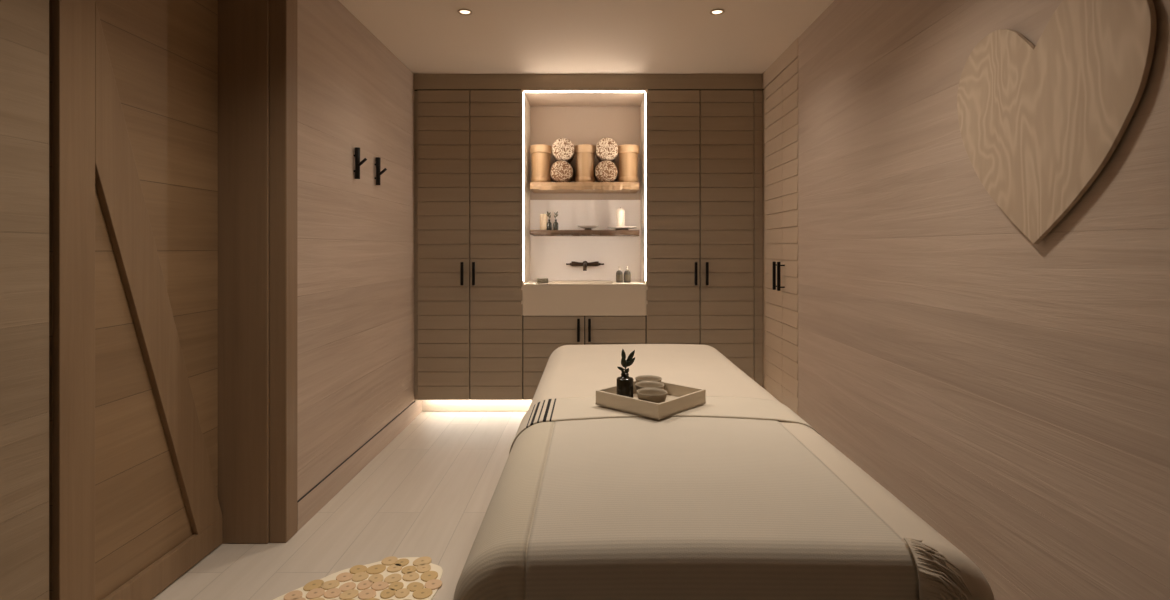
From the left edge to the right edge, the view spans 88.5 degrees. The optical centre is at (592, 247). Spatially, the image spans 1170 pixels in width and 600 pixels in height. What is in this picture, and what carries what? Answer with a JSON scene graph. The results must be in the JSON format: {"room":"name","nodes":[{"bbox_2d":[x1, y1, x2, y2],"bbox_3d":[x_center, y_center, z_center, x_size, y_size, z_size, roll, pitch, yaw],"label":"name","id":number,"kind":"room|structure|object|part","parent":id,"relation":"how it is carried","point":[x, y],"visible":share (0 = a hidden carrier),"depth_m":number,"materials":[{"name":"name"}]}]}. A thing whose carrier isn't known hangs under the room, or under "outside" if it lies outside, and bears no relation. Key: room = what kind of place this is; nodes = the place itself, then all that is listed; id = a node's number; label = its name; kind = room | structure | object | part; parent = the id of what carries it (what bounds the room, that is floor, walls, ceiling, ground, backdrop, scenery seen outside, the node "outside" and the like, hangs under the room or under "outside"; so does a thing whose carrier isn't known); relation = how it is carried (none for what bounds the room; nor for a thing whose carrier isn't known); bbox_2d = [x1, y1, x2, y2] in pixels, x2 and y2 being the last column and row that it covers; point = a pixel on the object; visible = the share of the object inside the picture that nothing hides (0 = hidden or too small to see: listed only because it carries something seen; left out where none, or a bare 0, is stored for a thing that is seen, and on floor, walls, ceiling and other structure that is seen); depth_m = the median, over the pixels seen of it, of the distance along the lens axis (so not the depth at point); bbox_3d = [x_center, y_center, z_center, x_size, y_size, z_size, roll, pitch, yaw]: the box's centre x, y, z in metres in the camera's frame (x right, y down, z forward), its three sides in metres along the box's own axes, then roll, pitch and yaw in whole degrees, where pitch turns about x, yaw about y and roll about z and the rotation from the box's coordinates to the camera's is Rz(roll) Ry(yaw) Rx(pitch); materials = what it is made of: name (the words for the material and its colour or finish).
{"room":"spa massage room","nodes":[
{"label":"spa massage room","id":0,"kind":"room"},
{"bbox_2d":[0,0,48,599],"bbox_3d":[-1.530,-0.010,0.228,0.060,2.400,2.855,0,0,0],"label":"wall","id":1,"kind":"structure","parent":0,"point":[24,24],"depth_m":1.58,"materials":[{"name":"beige wood"}]},
{"bbox_2d":[151,411,526,599],"bbox_3d":[-0.175,1.220,1.800,3.150,0.060,6.200,0,0,0],"label":"floor","id":2,"kind":"structure","parent":0,"point":[429,492],"depth_m":2.63,"materials":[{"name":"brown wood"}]},
{"bbox_2d":[273,556,442,599],"bbox_3d":[-0.863,1.184,1.890,0.504,0.010,0.933,0,0,30],"label":"rug","id":3,"kind":"object","parent":2,"relation":"on","point":[391,578],"visible":1,"depth_m":2.12,"materials":[{"name":"beige stone"}]},
{"bbox_2d":[417,90,522,399],"bbox_3d":[-0.856,-0.021,4.378,0.736,2.153,0.504,0,0,0],"label":"wardrobe","id":4,"kind":"object","parent":2,"relation":"on","point":[470,317],"visible":1,"depth_m":4.17,"materials":[{"name":"brown wood"}]},
{"bbox_2d":[414,91,417,399],"bbox_3d":[-1.235,-0.020,4.191,0.020,2.152,0.018,0,0,0],"label":"trim","id":5,"kind":"structure","parent":4,"relation":"attached to","point":[415,92],"depth_m":4.18,"materials":[{"name":"beige paint"}]},
{"bbox_3d":[-1.040,-0.020,4.178,0.362,2.152,0.024,0,0,0],"label":"door","id":6,"kind":"part","parent":4,"relation":"part of","materials":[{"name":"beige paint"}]},
{"bbox_3d":[-0.903,0.177,4.148,0.018,0.160,0.044,0,0,0],"label":"handle","id":7,"kind":"part","parent":4,"relation":"part of","materials":[{"name":"black metal"}]},
{"bbox_3d":[-0.824,0.177,4.148,0.018,0.160,0.044,0,0,0],"label":"handle","id":8,"kind":"part","parent":4,"relation":"part of","materials":[{"name":"black metal"}]},
{"bbox_2d":[422,400,531,410],"bbox_3d":[-0.033,1.121,4.370,2.425,0.130,0.020,0,0,0],"label":"light strip","id":9,"kind":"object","parent":4,"relation":"attached to","point":[427,405],"depth_m":4.36,"materials":[{"name":"beige plastic"}]},
{"bbox_3d":[-0.672,-0.020,4.178,0.361,2.152,0.024,0,0,0],"label":"door","id":10,"kind":"part","parent":4,"relation":"part of","materials":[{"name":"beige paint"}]},
{"bbox_2d":[521,89,529,314],"bbox_3d":[-0.492,-0.318,4.410,0.012,1.572,0.481,0,0,0],"label":"trim","id":11,"kind":"structure","parent":4,"relation":"attached to","point":[526,103],"depth_m":4.39,"materials":[{"name":"beige"}]},
{"bbox_2d":[523,316,645,399],"bbox_3d":[-0.059,0.765,4.378,0.856,0.582,0.504,0,0,0],"label":"base cabinet","id":12,"kind":"object","parent":2,"relation":"on","point":[542,335],"visible":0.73,"depth_m":4.17,"materials":[{"name":"brown wood"}]},
{"bbox_3d":[-0.272,0.765,4.178,0.423,0.581,0.024,0,0,0],"label":"door","id":13,"kind":"part","parent":12,"relation":"part of","materials":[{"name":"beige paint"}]},
{"bbox_3d":[-0.100,0.567,4.148,0.018,0.160,0.044,0,0,0],"label":"handle","id":14,"kind":"part","parent":12,"relation":"part of","materials":[{"name":"black metal"}]},
{"bbox_2d":[523,280,645,315],"bbox_3d":[-0.059,0.360,4.404,0.852,0.221,0.481,0,0,0],"label":"washbasin","id":15,"kind":"object","parent":12,"relation":"in","point":[554,297],"visible":0.97,"depth_m":4.16,"materials":[{"name":"beige stone"}]},
{"bbox_2d":[536,278,547,282],"bbox_3d":[-0.360,0.233,4.265,0.080,0.034,0.044,0,0,0],"label":"soap box","id":16,"kind":"object","parent":15,"relation":"on","point":[538,280],"visible":1,"depth_m":4.24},
{"bbox_2d":[616,266,622,282],"bbox_3d":[0.192,0.192,4.359,0.051,0.116,0.053,0,0,0],"label":"soap dispenser","id":17,"kind":"object","parent":15,"relation":"on","point":[619,274],"visible":1,"depth_m":4.34,"materials":[{"name":"beige ceramic"}]},
{"bbox_2d":[624,266,630,282],"bbox_3d":[0.249,0.192,4.359,0.051,0.116,0.053,0,0,0],"label":"soap dispenser","id":18,"kind":"object","parent":15,"relation":"on","point":[627,274],"visible":1,"depth_m":4.34,"materials":[{"name":"beige ceramic"}]},
{"bbox_3d":[-0.024,0.567,4.148,0.018,0.160,0.044,0,0,0],"label":"handle","id":19,"kind":"part","parent":12,"relation":"part of","materials":[{"name":"black metal"}]},
{"bbox_3d":[0.156,0.765,4.178,0.420,0.581,0.024,0,0,0],"label":"door","id":20,"kind":"part","parent":12,"relation":"part of","materials":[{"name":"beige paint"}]},
{"bbox_2d":[646,90,753,379],"bbox_3d":[0.745,-0.021,4.378,0.751,2.153,0.504,0,0,0],"label":"wardrobe","id":21,"kind":"object","parent":2,"relation":"on","point":[700,150],"visible":0.88,"depth_m":4.17,"materials":[{"name":"brown wood"}]},
{"bbox_2d":[640,89,647,314],"bbox_3d":[0.374,-0.318,4.410,0.012,1.572,0.481,0,0,0],"label":"trim","id":22,"kind":"structure","parent":21,"relation":"attached to","point":[642,107],"depth_m":4.37,"materials":[{"name":"beige"}]},
{"bbox_3d":[0.557,-0.020,4.178,0.368,2.152,0.024,0,0,0],"label":"door","id":23,"kind":"part","parent":21,"relation":"part of","materials":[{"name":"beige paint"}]},
{"bbox_3d":[0.710,0.177,4.148,0.018,0.160,0.044,0,0,0],"label":"handle","id":24,"kind":"part","parent":21,"relation":"part of","materials":[{"name":"black metal"}]},
{"bbox_3d":[0.787,0.177,4.148,0.018,0.160,0.044,0,0,0],"label":"handle","id":25,"kind":"part","parent":21,"relation":"part of","materials":[{"name":"black metal"}]},
{"bbox_3d":[0.932,-0.020,4.178,0.369,2.152,0.024,0,0,0],"label":"door","id":26,"kind":"part","parent":21,"relation":"part of","materials":[{"name":"beige paint"}]},
{"bbox_2d":[754,90,762,386],"bbox_3d":[1.151,-0.020,4.178,0.058,2.152,0.024,0,0,0],"label":"trim","id":27,"kind":"structure","parent":21,"relation":"attached to","point":[758,94],"depth_m":4.17,"materials":[{"name":"beige paint"}]},
{"bbox_3d":[0.195,0.823,1.840,0.781,0.734,1.926,0,0,0],"label":"massage table","id":28,"kind":"object","parent":2,"relation":"on","visible":0},
{"bbox_2d":[529,344,994,599],"bbox_3d":[0.196,0.763,1.835,0.859,0.665,2.020,0,0,0],"label":"sheet","id":29,"kind":"object","parent":28,"relation":"on","point":[570,371],"visible":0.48,"depth_m":1.91,"materials":[{"name":"beige fabric"}]},
{"bbox_2d":[453,396,972,599],"bbox_3d":[0.180,0.782,1.278,0.827,0.716,0.918,0,0,0],"label":"blanket","id":30,"kind":"object","parent":29,"relation":"on","point":[717,499],"visible":0.9,"depth_m":0.96,"materials":[{"name":"beige fabric"}]},
{"bbox_3d":[-0.166,0.789,1.268,0.134,0.702,0.894,0,0,0],"label":"border panel","id":31,"kind":"part","parent":30,"relation":"part of","materials":[{"name":"beige fabric"}]},
{"bbox_2d":[595,380,705,419],"bbox_3d":[0.156,0.403,1.624,0.212,0.038,0.212,0,0,43],"label":"serving tray","id":32,"kind":"object","parent":30,"relation":"on","point":[679,398],"visible":0.76,"depth_m":1.56,"materials":[{"name":"beige paint"}]},
{"bbox_2d":[616,349,634,397],"bbox_3d":[0.086,0.344,1.615,0.045,0.146,0.045,0,0,-39],"label":"bud vase","id":33,"kind":"object","parent":32,"relation":"on","point":[624,384],"visible":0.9,"depth_m":1.60,"materials":[{"name":"black glass"}]},
{"bbox_2d":[635,375,661,382],"bbox_3d":[0.158,0.393,1.706,0.076,0.047,0.076,0,0,0],"label":"stoneware bowl","id":34,"kind":"object","parent":32,"relation":"on","point":[643,377],"visible":0.33,"depth_m":1.74,"materials":[{"name":"beige ceramic"}]},
{"bbox_2d":[635,381,664,389],"bbox_3d":[0.154,0.393,1.627,0.080,0.047,0.080,0,0,0],"label":"stoneware bowl","id":35,"kind":"object","parent":32,"relation":"on","point":[643,384],"visible":0.37,"depth_m":1.66,"materials":[{"name":"beige ceramic"}]},
{"bbox_2d":[636,388,666,402],"bbox_3d":[0.152,0.393,1.546,0.080,0.047,0.080,0,0,0],"label":"stoneware bowl","id":36,"kind":"object","parent":32,"relation":"on","point":[656,395],"visible":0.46,"depth_m":1.53,"materials":[{"name":"beige ceramic"}]},
{"bbox_2d":[297,0,421,499],"bbox_3d":[-1.275,-0.010,3.625,0.060,2.400,2.250,0,0,0],"label":"wall","id":37,"kind":"structure","parent":0,"point":[355,237],"depth_m":3.07,"materials":[{"name":"brown wood"}]},
{"bbox_2d":[218,0,268,543],"bbox_3d":[-1.409,-0.010,2.505,0.206,2.400,0.190,0,0,0],"label":"trim","id":38,"kind":"structure","parent":37,"relation":"attached to","point":[243,25],"depth_m":2.41,"materials":[{"name":"brown wood"}]},
{"bbox_2d":[269,0,296,542],"bbox_3d":[-1.271,-0.010,2.465,0.070,2.400,0.094,0,0,0],"label":"trim","id":39,"kind":"structure","parent":37,"relation":"attached to","point":[282,13],"depth_m":2.42,"materials":[{"name":"brown wood"}]},
{"bbox_2d":[297,401,414,502],"bbox_3d":[-1.244,1.068,3.355,0.006,0.007,1.670,0,0,0],"label":"trim","id":40,"kind":"structure","parent":37,"relation":"attached to","point":[315,486],"depth_m":3.04,"materials":[{"name":"black wood"}]},
{"bbox_2d":[297,400,415,530],"bbox_3d":[-1.242,1.127,3.355,0.006,0.127,1.670,0,0,0],"label":"baseboard","id":41,"kind":"structure","parent":37,"relation":"attached to","point":[327,489],"depth_m":3.05,"materials":[{"name":"brown wood"}]},
{"bbox_2d":[354,147,366,178],"bbox_3d":[-1.210,-0.441,3.124,0.071,0.162,0.026,0,0,0],"label":"coat hook","id":42,"kind":"object","parent":37,"relation":"attached to","point":[358,163],"visible":1,"depth_m":3.12,"materials":[{"name":"black metal"}]},
{"bbox_2d":[375,157,386,184],"bbox_3d":[-1.210,-0.438,3.425,0.071,0.158,0.026,0,0,0],"label":"coat hook","id":43,"kind":"object","parent":37,"relation":"attached to","point":[378,159],"visible":1,"depth_m":3.42,"materials":[{"name":"black metal"}]},
{"bbox_2d":[414,74,761,89],"bbox_3d":[-0.033,-1.157,4.184,2.425,0.106,0.032,0,0,0],"label":"trim","id":44,"kind":"structure","parent":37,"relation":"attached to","point":[421,81],"depth_m":4.17,"materials":[{"name":"brown wood"}]},
{"bbox_2d":[530,106,640,280],"bbox_3d":[-0.059,-0.314,4.663,0.954,1.608,0.034,0,0,0],"label":"wall","id":45,"kind":"structure","parent":0,"point":[549,255],"depth_m":4.65,"materials":[{"name":"beige paint"}]},
{"bbox_2d":[523,89,645,105],"bbox_3d":[-0.059,-1.104,4.410,0.854,0.012,0.480,0,0,0],"label":"trim","id":46,"kind":"structure","parent":45,"relation":"attached to","point":[534,99],"depth_m":4.41,"materials":[{"name":"beige paint"}]},
{"bbox_2d":[530,182,638,192],"bbox_3d":[-0.061,-0.447,4.484,0.791,0.059,0.324,0,0,0],"label":"wall shelf","id":47,"kind":"object","parent":45,"relation":"attached to","point":[535,187],"visible":1,"depth_m":4.33,"materials":[{"name":"brown wood"}]},
{"bbox_2d":[530,144,551,181],"bbox_3d":[-0.388,-0.618,4.475,0.163,0.283,0.163,0,0,0],"label":"pail","id":48,"kind":"object","parent":47,"relation":"on","point":[540,153],"visible":0.85,"depth_m":4.41,"materials":[{"name":"brown wood"}]},
{"bbox_2d":[551,160,573,181],"bbox_3d":[-0.230,-0.561,4.499,0.163,0.164,0.246,0,0,0],"label":"rolled towel","id":49,"kind":"object","parent":47,"relation":"on","point":[561,170],"visible":0.91,"depth_m":4.38,"materials":[{"name":"beige fabric"}]},
{"bbox_2d":[552,138,574,162],"bbox_3d":[-0.218,-0.726,4.499,0.164,0.163,0.246,0,0,0],"label":"rolled towel","id":50,"kind":"object","parent":49,"relation":"on","point":[562,148],"visible":0.96,"depth_m":4.38,"materials":[{"name":"beige fabric"}]},
{"bbox_2d":[574,144,595,181],"bbox_3d":[-0.059,-0.618,4.475,0.163,0.283,0.163,0,0,0],"label":"pail","id":51,"kind":"object","parent":47,"relation":"on","point":[585,153],"visible":0.84,"depth_m":4.41,"materials":[{"name":"brown wood"}]},
{"bbox_2d":[595,160,616,181],"bbox_3d":[0.097,-0.562,4.499,0.164,0.164,0.246,0,0,0],"label":"rolled towel","id":52,"kind":"object","parent":47,"relation":"on","point":[605,171],"visible":0.96,"depth_m":4.38,"materials":[{"name":"beige fabric"}]},
{"bbox_2d":[596,138,617,161],"bbox_3d":[0.102,-0.728,4.499,0.163,0.163,0.246,0,0,0],"label":"rolled towel","id":53,"kind":"object","parent":52,"relation":"on","point":[606,148],"visible":0.94,"depth_m":4.38,"materials":[{"name":"beige fabric"}]},
{"bbox_2d":[617,144,638,181],"bbox_3d":[0.263,-0.618,4.475,0.163,0.283,0.163,0,0,0],"label":"pail","id":54,"kind":"object","parent":47,"relation":"on","point":[628,153],"visible":0.84,"depth_m":4.41,"materials":[{"name":"brown wood"}]},
{"bbox_2d":[530,230,638,235],"bbox_3d":[-0.061,-0.108,4.485,0.791,0.043,0.323,0,0,0],"label":"wall shelf","id":55,"kind":"object","parent":45,"relation":"attached to","point":[532,232],"visible":1,"depth_m":4.33,"materials":[{"name":"brown wood"}]},
{"bbox_2d":[540,214,546,229],"bbox_3d":[-0.372,-0.197,4.520,0.056,0.133,0.056,0,0,0],"label":"pillar candle","id":56,"kind":"object","parent":55,"relation":"on","point":[543,217],"visible":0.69,"depth_m":4.50,"materials":[{"name":"beige wax"}]},
{"bbox_2d":[547,211,551,229],"bbox_3d":[-0.323,-0.200,4.420,0.037,0.140,0.037,0,0,0],"label":"bottle","id":57,"kind":"object","parent":55,"relation":"on","point":[549,224],"visible":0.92,"depth_m":4.41,"materials":[{"name":"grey glass"}]},
{"bbox_2d":[553,211,557,229],"bbox_3d":[-0.274,-0.200,4.420,0.037,0.140,0.037,0,0,0],"label":"bottle","id":58,"kind":"object","parent":55,"relation":"on","point":[555,224],"visible":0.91,"depth_m":4.41,"materials":[{"name":"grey glass"}]},
{"bbox_2d":[578,225,597,229],"bbox_3d":[-0.036,-0.147,4.440,0.160,0.034,0.160,0,0,0],"label":"dish","id":59,"kind":"object","parent":55,"relation":"on","point":[586,227],"visible":0.87,"depth_m":4.39,"materials":[{"name":"beige ceramic"}]},
{"bbox_2d":[607,226,635,229],"bbox_3d":[0.215,-0.143,4.450,0.216,0.026,0.216,0,0,0],"label":"plate","id":60,"kind":"object","parent":55,"relation":"on","point":[615,227],"visible":0.87,"depth_m":4.40,"materials":[{"name":"beige ceramic"}]},
{"bbox_2d":[616,207,624,225],"bbox_3d":[0.204,-0.226,4.450,0.062,0.154,0.062,0,0,0],"label":"pillar candle","id":61,"kind":"object","parent":60,"relation":"on","point":[620,213],"visible":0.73,"depth_m":4.42,"materials":[{"name":"beige wax"}]},
{"bbox_2d":[523,90,645,280],"bbox_3d":[-0.059,-0.434,4.187,0.854,1.328,0.038,0,0,0],"label":"led strip","id":62,"kind":"object","parent":45,"relation":"attached to","point":[526,91],"visible":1,"depth_m":4.19,"materials":[{"name":"beige plastic"}]},
{"bbox_2d":[523,93,523,280],"bbox_3d":[-0.485,-0.428,4.199,0.002,1.316,0.014,0,0,0],"label":"diffuser","id":63,"kind":"object","parent":62,"relation":"attached to","point":[523,93],"depth_m":4.19,"materials":[{"name":"beige plastic"}]},
{"bbox_2d":[525,91,643,92],"bbox_3d":[-0.059,-1.093,4.191,0.834,0.009,0.018,0,0,0],"label":"diffuser","id":64,"kind":"object","parent":62,"relation":"attached to","point":[525,91],"depth_m":4.19,"materials":[{"name":"beige plastic"}]},
{"bbox_2d":[645,93,645,280],"bbox_3d":[0.367,-0.428,4.199,0.002,1.316,0.014,0,0,0],"label":"diffuser","id":65,"kind":"object","parent":62,"relation":"attached to","point":[645,93],"depth_m":4.19,"materials":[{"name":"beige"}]},
{"bbox_2d":[566,261,603,270],"bbox_3d":[-0.060,0.136,4.600,0.223,0.071,0.208,0,0,43],"label":"tap","id":66,"kind":"object","parent":45,"relation":"attached to","point":[584,264],"visible":1,"depth_m":4.59,"materials":[{"name":"brown metal"}]},
{"bbox_3d":[-0.060,0.141,4.540,0.029,0.060,0.152,0,0,0],"label":"spout","id":67,"kind":"part","parent":66,"relation":"part of","materials":[{"name":"brown metal"}]},
{"bbox_2d":[338,0,833,73],"bbox_3d":[-0.175,-1.240,1.800,3.150,0.060,6.200,0,0,0],"label":"ceiling","id":68,"kind":"structure","parent":0,"point":[427,36],"depth_m":3.38,"materials":[{"name":"beige paint"}]},
{"bbox_2d":[457,9,471,14],"bbox_3d":[-0.655,-1.207,3.070,0.076,0.005,0.076,0,0,0],"label":"recessed light","id":69,"kind":"object","parent":68,"relation":"in","point":[460,11],"visible":1,"depth_m":3.07,"materials":[{"name":"beige"}]},
{"bbox_2d":[710,9,724,14],"bbox_3d":[0.635,-1.207,3.070,0.076,0.005,0.076,0,0,0],"label":"recessed light","id":70,"kind":"object","parent":68,"relation":"in","point":[715,11],"visible":1,"depth_m":3.07,"materials":[{"name":"beige"}]},
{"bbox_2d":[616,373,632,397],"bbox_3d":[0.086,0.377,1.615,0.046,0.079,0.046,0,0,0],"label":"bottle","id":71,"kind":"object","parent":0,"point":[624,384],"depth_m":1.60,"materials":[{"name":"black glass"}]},
{"bbox_2d":[798,0,1169,599],"bbox_3d":[1.210,-0.010,1.125,0.060,2.400,4.650,0,0,0],"label":"wall","id":72,"kind":"structure","parent":0,"point":[1011,392],"depth_m":1.83,"materials":[{"name":"brown wood"}]},
{"bbox_2d":[957,0,1156,243],"bbox_3d":[1.169,-0.319,1.577,0.022,0.616,0.664,0,0,0],"label":"heart","id":73,"kind":"object","parent":72,"relation":"attached to","point":[1038,124],"visible":1,"depth_m":1.51,"materials":[{"name":"brown wood"}]},
{"bbox_3d":[1.240,-0.010,4.100,0.060,2.400,1.300,0,0,0],"label":"wall","id":74,"kind":"structure","parent":0,"visible":0},
{"bbox_2d":[763,58,797,414],"bbox_3d":[1.166,-0.020,3.821,0.068,2.152,0.737,0,0,0],"label":"wardrobe","id":75,"kind":"object","parent":74,"relation":"attached to","point":[780,97],"visible":0.98,"depth_m":3.75,"materials":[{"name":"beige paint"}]},
{"bbox_3d":[1.190,-0.020,4.154,0.015,2.152,0.073,0,0,0],"label":"filler panel","id":76,"kind":"part","parent":75,"relation":"part of","materials":[{"name":"beige paint"}]},
{"bbox_3d":[1.188,-0.020,3.926,0.024,2.152,0.378,0,0,0],"label":"door","id":77,"kind":"part","parent":75,"relation":"part of","materials":[{"name":"beige paint"}]},
{"bbox_3d":[1.155,0.174,3.779,0.045,0.178,0.016,0,0,0],"label":"handle","id":78,"kind":"part","parent":75,"relation":"part of","materials":[{"name":"black metal"}]},
{"bbox_2d":[762,38,797,88],"bbox_3d":[1.194,-1.157,3.809,0.033,0.106,0.718,0,0,0],"label":"trim","id":79,"kind":"structure","parent":75,"relation":"attached to","point":[790,54],"depth_m":3.77,"materials":[{"name":"beige paint"}]},
{"bbox_3d":[1.155,0.174,3.687,0.045,0.178,0.016,0,0,0],"label":"handle","id":80,"kind":"part","parent":75,"relation":"part of","materials":[{"name":"black metal"}]},
{"bbox_3d":[1.188,-0.020,3.593,0.024,2.152,0.280,0,0,0],"label":"door","id":81,"kind":"part","parent":75,"relation":"part of","materials":[{"name":"beige paint"}]},
{"bbox_3d":[-1.580,-0.010,2.077,0.040,2.400,0.845,0,0,0],"label":"wall","id":82,"kind":"structure","parent":0,"visible":0},
{"bbox_2d":[49,0,221,599],"bbox_3d":[-1.515,0.017,2.040,0.060,2.334,0.736,0,0,0],"label":"door","id":83,"kind":"structure","parent":82,"relation":"in","point":[134,505],"depth_m":1.95,"materials":[{"name":"brown wood"}]},
{"bbox_3d":[-1.496,1.131,2.100,0.020,0.106,0.616,0,0,0],"label":"rail","id":84,"kind":"part","parent":83,"relation":"part of","materials":[{"name":"brown wood"}]}
]}

